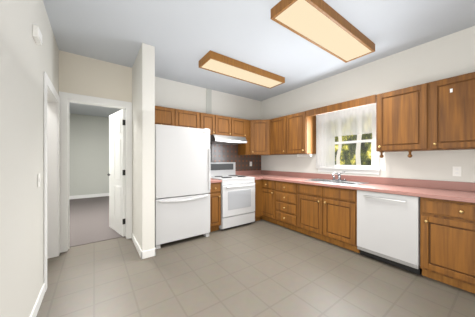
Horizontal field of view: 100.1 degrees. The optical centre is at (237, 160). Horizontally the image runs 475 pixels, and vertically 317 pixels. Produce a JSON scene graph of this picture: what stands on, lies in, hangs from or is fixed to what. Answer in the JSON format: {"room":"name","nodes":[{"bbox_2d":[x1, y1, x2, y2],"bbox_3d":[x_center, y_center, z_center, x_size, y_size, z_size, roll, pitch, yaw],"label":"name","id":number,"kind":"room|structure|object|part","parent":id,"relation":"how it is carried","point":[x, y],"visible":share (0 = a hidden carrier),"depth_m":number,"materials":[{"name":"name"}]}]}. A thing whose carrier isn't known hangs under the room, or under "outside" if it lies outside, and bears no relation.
{"room":"kitchen","nodes":[
{"label":"kitchen","id":0,"kind":"room"},
{"bbox_2d":[0,0,58,316],"bbox_3d":[-0.956,-0.120,0.556,0.120,2.760,5.460,0,0,-36],"label":"wall","id":1,"kind":"structure","parent":0,"point":[26,61],"depth_m":1.34,"materials":[{"name":"paint"}]},
{"bbox_2d":[32,24,41,44],"bbox_3d":[-1.616,-1.010,1.609,0.037,0.090,0.140,0,0,-36],"label":"door chime","id":2,"kind":"object","parent":1,"relation":"attached to","point":[36,34],"visible":1,"depth_m":1.57,"materials":[{"name":"white plastic"}]},
{"bbox_2d":[30,283,44,316],"bbox_3d":[-0.603,1.212,0.181,0.013,0.095,4.200,0,0,-36],"label":"baseboard","id":3,"kind":"structure","parent":1,"relation":"attached to","point":[36,307],"depth_m":1.66,"materials":[{"name":"white wood"}]},
{"bbox_2d":[38,173,40,186],"bbox_3d":[-1.708,0.172,1.715,0.012,0.115,0.070,0,0,-36],"label":"switch plate","id":4,"kind":"object","parent":1,"relation":"attached to","point":[39,179],"visible":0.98,"depth_m":1.71,"materials":[{"name":"white plastic"}]},
{"bbox_2d":[44,72,59,291],"bbox_3d":[-2.168,0.207,2.247,0.140,2.105,0.960,0,0,-36],"label":"door frame","id":5,"kind":"structure","parent":1,"relation":"attached to","point":[51,173],"depth_m":2.56,"materials":[{"name":"white wood"}]},
{"bbox_2d":[59,50,131,101],"bbox_3d":[-2.108,-0.120,3.017,0.890,2.760,0.120,0,0,-36],"label":"wall","id":6,"kind":"structure","parent":0,"point":[83,75],"depth_m":2.93,"materials":[{"name":"paint"}]},
{"bbox_2d":[59,91,131,252],"bbox_3d":[-2.104,0.163,3.012,0.886,2.195,0.140,0,0,-36],"label":"door frame","id":7,"kind":"structure","parent":6,"relation":"attached to","point":[66,98],"depth_m":2.81,"materials":[{"name":"white wood"}]},
{"bbox_2d":[107,109,124,236],"bbox_3d":[-2.138,0.205,3.490,0.224,2.085,0.730,0,0,-36],"label":"door leaf","id":8,"kind":"structure","parent":6,"relation":"in","point":[116,174],"depth_m":3.40,"materials":[{"name":"white wood"}]},
{"bbox_2d":[69,196,124,246],"bbox_3d":[-3.535,1.287,5.312,3.920,0.066,5.248,0,0,-36],"label":"floor","id":9,"kind":"structure","parent":0,"point":[88,220],"depth_m":4.07,"materials":[{"name":"beige carpet"}]},
{"bbox_2d":[132,43,154,251],"bbox_3d":[-1.476,-0.120,3.029,0.150,2.760,1.100,0,0,-36],"label":"wall","id":10,"kind":"structure","parent":0,"point":[143,149],"depth_m":2.60,"materials":[{"name":"paint"}]},
{"bbox_2d":[131,232,143,258],"bbox_3d":[-1.466,1.212,2.875,0.013,0.095,0.863,0,0,-36],"label":"baseboard","id":11,"kind":"structure","parent":10,"relation":"attached to","point":[143,255],"depth_m":2.75,"materials":[{"name":"white wood"}]},
{"bbox_2d":[69,77,260,195],"bbox_3d":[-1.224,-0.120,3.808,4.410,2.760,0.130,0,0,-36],"label":"wall","id":12,"kind":"structure","parent":0,"point":[88,153],"depth_m":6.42,"materials":[{"name":"paint"}]},
{"bbox_2d":[69,193,108,198],"bbox_3d":[-4.483,1.200,6.993,2.850,0.109,0.013,0,0,-36],"label":"baseboard","id":13,"kind":"structure","parent":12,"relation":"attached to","point":[102,194],"depth_m":6.64,"materials":[{"name":"white wood"}]},
{"bbox_2d":[155,106,178,125],"bbox_3d":[-1.351,-0.720,3.451,0.543,0.360,0.317,0,0,-36],"label":"upper cabinet","id":14,"kind":"object","parent":12,"relation":"attached to","point":[163,115],"depth_m":3.37,"materials":[{"name":"brown wood"}]},
{"bbox_2d":[179,109,194,127],"bbox_3d":[-0.980,-0.720,3.719,0.600,0.360,0.317,0,0,-36],"label":"upper cabinet","id":15,"kind":"object","parent":12,"relation":"attached to","point":[186,118],"depth_m":3.57,"materials":[{"name":"brown wood"}]},
{"bbox_2d":[195,112,218,134],"bbox_3d":[-0.664,-0.695,3.947,0.440,0.410,0.317,0,0,-36],"label":"upper cabinet","id":16,"kind":"object","parent":12,"relation":"attached to","point":[202,120],"depth_m":3.83,"materials":[{"name":"brown wood"}]},
{"bbox_2d":[210,135,246,144],"bbox_3d":[-0.249,-0.418,4.123,0.756,0.135,0.493,0,0,-36],"label":"range hood","id":17,"kind":"object","parent":16,"relation":"attached to","point":[223,139],"visible":0.81,"depth_m":3.94,"materials":[{"name":"silver metal"}]},
{"bbox_2d":[219,116,234,135],"bbox_3d":[-0.376,-0.695,4.154,0.500,0.410,0.317,0,0,-36],"label":"upper cabinet","id":18,"kind":"object","parent":12,"relation":"attached to","point":[226,124],"depth_m":4.08,"materials":[{"name":"brown wood"}]},
{"bbox_2d":[210,143,260,170],"bbox_3d":[-0.162,-0.075,4.499,1.876,0.850,0.008,0,0,-36],"label":"tile backsplash","id":19,"kind":"structure","parent":12,"relation":"attached to","point":[224,152],"depth_m":4.58,"materials":[{"name":"brown tile"}]},
{"bbox_2d":[235,118,246,139],"bbox_3d":[-0.082,-0.695,4.366,0.455,0.410,0.317,0,0,-36],"label":"upper cabinet","id":20,"kind":"object","parent":12,"relation":"attached to","point":[240,124],"depth_m":4.29,"materials":[{"name":"brown wood"}]},
{"bbox_2d":[206,88,211,160],"bbox_3d":[-1.967,-0.120,6.078,0.120,2.760,4.680,0,0,-36],"label":"wall","id":21,"kind":"structure","parent":0,"point":[208,91],"depth_m":4.19,"materials":[{"name":"paint"}]},
{"bbox_2d":[36,219,474,316],"bbox_3d":[0.152,1.290,1.361,5.280,0.060,5.470,0,0,-36],"label":"floor","id":22,"kind":"structure","parent":0,"point":[262,268],"depth_m":2.05,"materials":[{"name":"tile"}]},
{"bbox_2d":[155,124,210,248],"bbox_3d":[-1.025,0.369,3.353,0.860,1.782,0.822,0,0,-36],"label":"fridge","id":23,"kind":"object","parent":22,"relation":"on","point":[182,178],"visible":0.94,"depth_m":3.00,"materials":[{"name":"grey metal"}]},
{"bbox_2d":[209,182,220,231],"bbox_3d":[-0.603,0.826,3.738,0.266,0.868,0.727,0,0,-36],"label":"base cabinet","id":24,"kind":"object","parent":22,"relation":"on","point":[215,191],"depth_m":3.46,"materials":[{"name":"brown wood"}]},
{"bbox_2d":[211,178,221,182],"bbox_3d":[-0.597,0.320,3.729,0.266,0.140,0.748,0,0,-36],"label":"countertop","id":25,"kind":"structure","parent":24,"relation":"on","point":[212,180],"depth_m":3.45,"materials":[{"name":"laminate"}]},
{"bbox_2d":[211,162,254,229],"bbox_3d":[-0.158,0.652,4.001,0.760,1.215,0.797,0,0,-36],"label":"stove","id":26,"kind":"object","parent":22,"relation":"on","point":[237,200],"visible":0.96,"depth_m":3.74,"materials":[{"name":"grey metal"}]},
{"bbox_2d":[254,179,260,220],"bbox_3d":[0.218,0.826,4.342,0.246,0.868,0.708,0,0,-36],"label":"base cabinet","id":27,"kind":"object","parent":22,"relation":"on","point":[257,182],"depth_m":4.06,"materials":[{"name":"brown wood"}]},
{"bbox_2d":[235,171,262,179],"bbox_3d":[0.217,0.320,4.304,0.200,0.140,0.768,0,0,-36],"label":"countertop","id":28,"kind":"structure","parent":27,"relation":"on","point":[258,175],"depth_m":4.65,"materials":[{"name":"laminate"}]},
{"bbox_2d":[261,179,272,222],"bbox_3d":[0.838,0.826,4.188,0.617,0.868,0.457,0,0,-36],"label":"base cabinet","id":29,"kind":"object","parent":22,"relation":"on","point":[266,185],"depth_m":4.01,"materials":[{"name":"brown wood"}]},
{"bbox_2d":[273,180,320,234],"bbox_3d":[1.118,0.826,3.799,0.617,0.868,0.641,0,0,-36],"label":"base cabinet","id":30,"kind":"object","parent":22,"relation":"on","point":[296,206],"depth_m":3.41,"materials":[{"name":"brown wood"}]},
{"bbox_2d":[357,190,421,274],"bbox_3d":[1.975,0.827,2.537,0.608,0.866,0.624,0,0,-36],"label":"dishwasher","id":31,"kind":"object","parent":22,"relation":"on","point":[388,228],"visible":0.83,"depth_m":2.34,"materials":[{"name":"grey metal"}]},
{"bbox_2d":[420,197,474,293],"bbox_3d":[2.393,0.826,2.033,0.617,0.868,0.674,0,0,-36],"label":"base cabinet","id":32,"kind":"object","parent":22,"relation":"on","point":[447,235],"depth_m":1.96,"materials":[{"name":"brown wood"}]},
{"bbox_2d":[250,170,474,202],"bbox_3d":[1.612,0.320,3.091,0.644,0.140,4.368,0,0,-36],"label":"countertop","id":33,"kind":"structure","parent":32,"relation":"on","point":[452,191],"depth_m":2.59,"materials":[{"name":"laminate"}]},
{"bbox_2d":[303,179,366,184],"bbox_3d":[1.556,0.433,3.219,0.460,0.184,0.850,0,0,-36],"label":"sink","id":34,"kind":"object","parent":33,"relation":"in","point":[338,182],"visible":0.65,"depth_m":3.19,"materials":[{"name":"silver metal"}]},
{"bbox_2d":[332,172,346,180],"bbox_3d":[1.623,0.262,3.266,0.253,0.156,0.220,0,0,-36],"label":"faucet","id":35,"kind":"object","parent":33,"relation":"on","point":[339,177],"visible":1,"depth_m":3.30,"materials":[{"name":"silver metal"}]},
{"bbox_2d":[43,0,474,116],"bbox_3d":[-1.383,-1.530,3.490,5.280,0.060,10.720,0,0,-36],"label":"ceiling","id":36,"kind":"structure","parent":0,"point":[183,37],"depth_m":2.35,"materials":[{"name":"paint"}]},
{"bbox_2d":[199,50,284,88],"bbox_3d":[0.134,-1.449,3.302,1.520,0.098,0.370,0,0,-36],"label":"ceiling light","id":37,"kind":"object","parent":36,"relation":"attached to","point":[212,61],"visible":1,"depth_m":3.15,"materials":[{"name":"beige plastic"}]},
{"bbox_2d":[271,0,374,62],"bbox_3d":[1.052,-1.449,2.269,1.520,0.098,0.370,0,0,-36],"label":"ceiling light","id":38,"kind":"object","parent":36,"relation":"attached to","point":[323,25],"visible":1,"depth_m":2.12,"materials":[{"name":"beige plastic"}]},
{"bbox_2d":[261,26,474,182],"bbox_3d":[2.210,-0.120,2.919,0.120,2.760,5.590,0,0,-36],"label":"wall","id":39,"kind":"structure","parent":0,"point":[450,55],"depth_m":2.77,"materials":[{"name":"paint"}]},
{"bbox_2d":[239,119,266,154],"bbox_3d":[0.528,-0.510,4.626,0.608,0.780,0.610,0,0,-36],"label":"upper cabinet","id":40,"kind":"object","parent":39,"relation":"attached to","point":[256,144],"depth_m":4.40,"materials":[{"name":"brown wood"}]},
{"bbox_2d":[267,115,286,154],"bbox_3d":[0.947,-0.510,4.251,0.367,0.780,0.594,0,0,-36],"label":"upper cabinet","id":41,"kind":"object","parent":39,"relation":"attached to","point":[276,127],"depth_m":4.18,"materials":[{"name":"brown wood"}]},
{"bbox_2d":[287,111,318,154],"bbox_3d":[1.219,-0.510,3.917,0.317,0.780,0.528,0,0,-36],"label":"upper cabinet","id":42,"kind":"object","parent":39,"relation":"attached to","point":[301,126],"depth_m":3.74,"materials":[{"name":"brown wood"}]},
{"bbox_2d":[316,133,380,174],"bbox_3d":[1.851,-0.325,3.378,0.165,1.080,1.035,0,0,-36],"label":"window","id":43,"kind":"structure","parent":39,"relation":"in","point":[375,169],"depth_m":3.17,"materials":[{"name":"white wood"}]},
{"bbox_3d":[1.872,-0.330,3.394,0.058,0.900,0.825,0,0,-36],"label":"window sash","id":44,"kind":"part","parent":43,"relation":"part of","materials":[{"name":"white wood"}]},
{"bbox_2d":[380,163,385,170],"bbox_3d":[2.130,0.095,2.917,0.008,0.114,0.070,0,0,-36],"label":"electrical outlet plate","id":45,"kind":"object","parent":39,"relation":"attached to","point":[382,165],"depth_m":2.91,"materials":[{"name":"white plastic"}]},
{"bbox_2d":[375,85,418,151],"bbox_3d":[2.193,-0.510,2.566,0.317,0.780,0.603,0,0,-36],"label":"upper cabinet","id":46,"kind":"object","parent":39,"relation":"attached to","point":[397,111],"depth_m":2.51,"materials":[{"name":"brown wood"}]},
{"bbox_2d":[419,72,474,150],"bbox_3d":[2.492,-0.510,2.152,0.317,0.780,0.711,0,0,-36],"label":"upper cabinet","id":47,"kind":"object","parent":39,"relation":"attached to","point":[435,115],"depth_m":2.17,"materials":[{"name":"brown wood"}]},
{"bbox_2d":[453,166,460,175],"bbox_3d":[2.560,0.130,2.321,0.008,0.114,0.070,0,0,-36],"label":"electrical outlet plate","id":48,"kind":"object","parent":39,"relation":"attached to","point":[456,170],"depth_m":2.32,"materials":[{"name":"white plastic"}]},
{"label":"outside","id":49,"kind":"structure","parent":0,"visible":0},
{"bbox_2d":[335,133,371,164],"bbox_3d":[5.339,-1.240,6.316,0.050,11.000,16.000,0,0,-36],"label":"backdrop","id":50,"kind":"structure","parent":49,"point":[346,148],"depth_m":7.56,"materials":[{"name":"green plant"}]},
{"bbox_3d":[1.758,-0.885,3.315,0.012,0.012,1.020,0,0,-36],"label":"curtain rod","id":51,"kind":"object","parent":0,"visible":0},
{"bbox_2d":[316,103,375,166],"bbox_3d":[1.758,-0.383,3.315,0.036,0.995,0.990,0,0,-36],"label":"sheer curtain","id":52,"kind":"object","parent":51,"relation":"hanging from","point":[330,126],"visible":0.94,"depth_m":3.39,"materials":[{"name":"white fabric"}]}
]}

